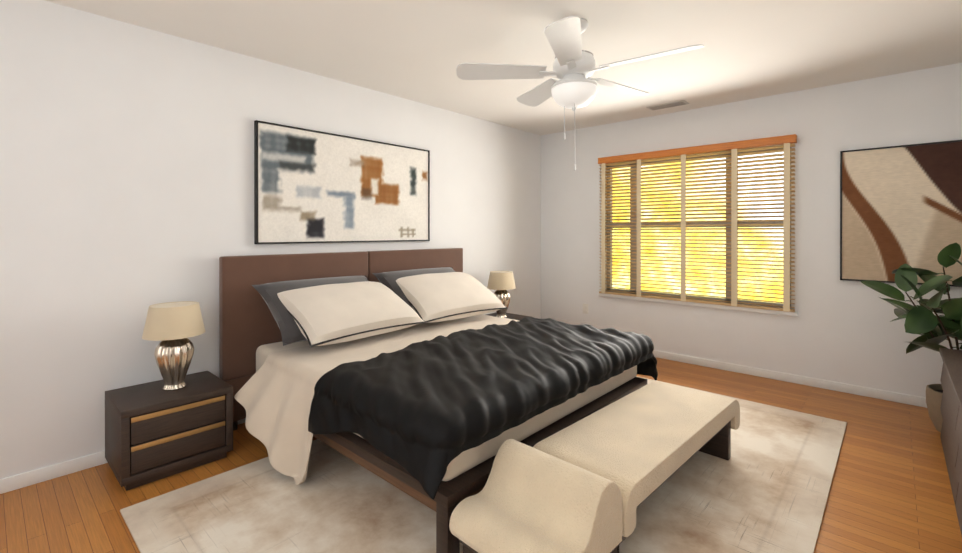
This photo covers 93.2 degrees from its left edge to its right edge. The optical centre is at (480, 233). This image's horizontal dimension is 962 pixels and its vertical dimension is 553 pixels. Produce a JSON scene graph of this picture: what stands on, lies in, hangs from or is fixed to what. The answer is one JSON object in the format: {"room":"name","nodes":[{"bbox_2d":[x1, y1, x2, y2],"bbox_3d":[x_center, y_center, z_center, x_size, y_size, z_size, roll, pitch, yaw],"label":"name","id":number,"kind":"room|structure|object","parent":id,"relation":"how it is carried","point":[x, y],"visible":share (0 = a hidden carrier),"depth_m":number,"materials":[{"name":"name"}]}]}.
{"room":"bedroom","nodes":[
{"label":"bedroom","id":0,"kind":"room"},
{"bbox_2d":[0,0,540,478],"bbox_3d":[-1.209,0.034,3.505,0.120,2.440,5.860,0,0,42],"label":"wall","id":1,"kind":"structure","parent":0,"point":[126,176],"depth_m":2.59,"materials":[{"name":"paint"}]},
{"bbox_2d":[0,418,245,493],"bbox_3d":[-1.160,1.219,3.464,0.012,0.070,5.620,0,0,42],"label":"baseboard","id":2,"kind":"structure","parent":1,"relation":"attached to","point":[25,479],"depth_m":2.33,"materials":[{"name":"white wood"}]},
{"bbox_2d":[254,120,429,243],"bbox_3d":[-0.999,-0.344,3.618,0.035,0.830,1.530,0,0,42],"label":"framed picture","id":3,"kind":"object","parent":1,"relation":"attached to","point":[312,186],"visible":1,"depth_m":3.48,"materials":[{"name":"fabric"}]},
{"bbox_2d":[0,357,961,552],"bbox_3d":[0.276,1.307,2.154,4.140,0.100,5.860,0,0,42],"label":"floor","id":4,"kind":"structure","parent":0,"point":[890,490],"depth_m":2.24,"materials":[{"name":"brown wood"}]},
{"bbox_2d":[105,371,232,490],"bbox_3d":[-1.715,1.056,2.508,0.430,0.399,0.500,0,0,42],"label":"nightstand","id":5,"kind":"object","parent":4,"relation":"on","point":[154,431],"visible":1,"depth_m":2.36,"materials":[{"name":"brown wood"}]},
{"bbox_2d":[142,301,204,390],"bbox_3d":[-1.694,0.624,2.515,0.291,0.462,0.291,0,0,42],"label":"lamp","id":6,"kind":"object","parent":5,"relation":"on","point":[172,327],"visible":1,"depth_m":2.45,"materials":[{"name":"silver metal"}]},
{"bbox_2d":[219,248,657,552],"bbox_3d":[-0.225,0.699,2.971,2.016,1.108,2.189,0,0,42],"label":"bed","id":7,"kind":"object","parent":4,"relation":"on","point":[417,375],"visible":1,"depth_m":2.54,"materials":[{"name":"fabric"}]},
{"bbox_2d":[120,376,846,552],"bbox_3d":[0.390,1.250,2.523,2.350,0.011,3.420,0,0,42],"label":"rug","id":8,"kind":"object","parent":4,"relation":"on","point":[765,487],"visible":0.58,"depth_m":2.07,"materials":[{"name":"beige fabric"}]},
{"bbox_2d":[449,381,739,552],"bbox_3d":[0.675,1.042,2.102,0.460,0.404,1.780,0,0,45],"label":"bench","id":9,"kind":"object","parent":8,"relation":"on","point":[592,482],"visible":1,"depth_m":1.73,"materials":[{"name":"beige fabric"}]},
{"bbox_2d":[487,313,530,320],"bbox_3d":[0.200,1.050,4.606,0.430,0.399,0.500,0,0,42],"label":"nightstand","id":10,"kind":"object","parent":4,"relation":"on","point":[514,316],"depth_m":4.65,"materials":[{"name":"brown wood"}]},
{"bbox_2d":[487,271,515,317],"bbox_3d":[0.207,0.618,4.598,0.291,0.462,0.291,0,0,42],"label":"lamp","id":11,"kind":"object","parent":10,"relation":"on","point":[501,283],"visible":0.94,"depth_m":4.52,"materials":[{"name":"beige fabric"}]},
{"bbox_2d":[860,243,961,431],"bbox_3d":[2.889,0.654,2.830,0.825,1.201,0.695,0,0,42],"label":"plant","id":12,"kind":"object","parent":4,"relation":"on","point":[928,325],"visible":0.81,"depth_m":2.82,"materials":[{"name":"green plant"}]},
{"bbox_2d":[939,348,961,534],"bbox_3d":[2.269,0.968,1.843,0.489,0.579,1.862,0,0,42],"label":"dresser","id":13,"kind":"object","parent":4,"relation":"on","point":[951,410],"visible":1,"depth_m":2.19,"materials":[{"name":"brown wood"}]},
{"bbox_2d":[45,0,961,134],"bbox_3d":[0.276,-1.233,2.147,4.140,0.100,5.860,0,0,42],"label":"ceiling","id":14,"kind":"structure","parent":0,"point":[420,51],"depth_m":2.82,"materials":[{"name":"paint"}]},
{"bbox_2d":[456,16,703,170],"bbox_3d":[0.563,-0.764,2.568,1.264,0.838,1.270,0,0,42],"label":"fan","id":15,"kind":"object","parent":14,"relation":"hanging from","point":[574,86],"visible":1,"depth_m":2.50,"materials":[{"name":"white plastic"}]},
{"bbox_2d":[646,100,688,110],"bbox_3d":[1.725,-1.183,4.209,0.340,0.010,0.140,0,0,42],"label":"ceiling vent","id":16,"kind":"object","parent":14,"relation":"in","point":[668,105],"visible":1,"depth_m":4.19,"materials":[{"name":"metal"}]},
{"bbox_2d":[541,63,961,397],"bbox_3d":[2.217,0.032,4.277,3.900,2.440,0.140,0,0,42],"label":"wall","id":17,"kind":"structure","parent":0,"point":[836,329],"depth_m":3.79,"materials":[{"name":"paint"}]},
{"bbox_2d":[583,304,587,313],"bbox_3d":[1.178,0.849,5.128,0.070,0.110,0.008,0,0,42],"label":"electrical outlet plate","id":18,"kind":"object","parent":17,"relation":"attached to","point":[585,308],"visible":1,"depth_m":5.12,"materials":[{"name":"plastic"}]},
{"bbox_2d":[598,293,797,315],"bbox_3d":[1.982,0.669,4.403,1.805,0.035,0.095,0,0,42],"label":"window sill","id":19,"kind":"structure","parent":17,"relation":"attached to","point":[795,313],"depth_m":4.24,"materials":[{"name":"white wood"}]},
{"bbox_2d":[606,145,790,308],"bbox_3d":[2.027,-0.059,4.451,1.705,1.420,0.060,0,0,42],"label":"window unit","id":20,"kind":"structure","parent":17,"relation":"in","point":[700,297],"depth_m":4.49,"materials":[{"name":"plastic"}]},
{"bbox_2d":[598,134,796,311],"bbox_3d":[1.954,-0.084,4.370,1.785,1.470,0.071,0,0,42],"label":"window blinds","id":21,"kind":"object","parent":20,"relation":"attached to","point":[786,142],"visible":1,"depth_m":4.24,"materials":[{"name":"brown wood"}]},
{"bbox_2d":[653,350,926,407],"bbox_3d":[2.166,1.217,4.224,3.840,0.070,0.012,0,0,42],"label":"baseboard","id":22,"kind":"structure","parent":17,"relation":"attached to","point":[825,384],"depth_m":3.77,"materials":[{"name":"white wood"}]},
{"bbox_2d":[840,140,961,286],"bbox_3d":[3.207,-0.139,3.254,1.000,1.015,0.035,0,0,42],"label":"picture","id":23,"kind":"object","parent":17,"relation":"attached to","point":[900,205],"visible":0.92,"depth_m":3.35,"materials":[{"name":"fabric"}]},
{"label":"outside","id":24,"kind":"structure","parent":0,"visible":0},
{"bbox_2d":[612,152,783,302],"bbox_3d":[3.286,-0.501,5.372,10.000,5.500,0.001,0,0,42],"label":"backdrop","id":25,"kind":"structure","parent":24,"point":[718,272],"depth_m":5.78,"materials":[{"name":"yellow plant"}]}
]}

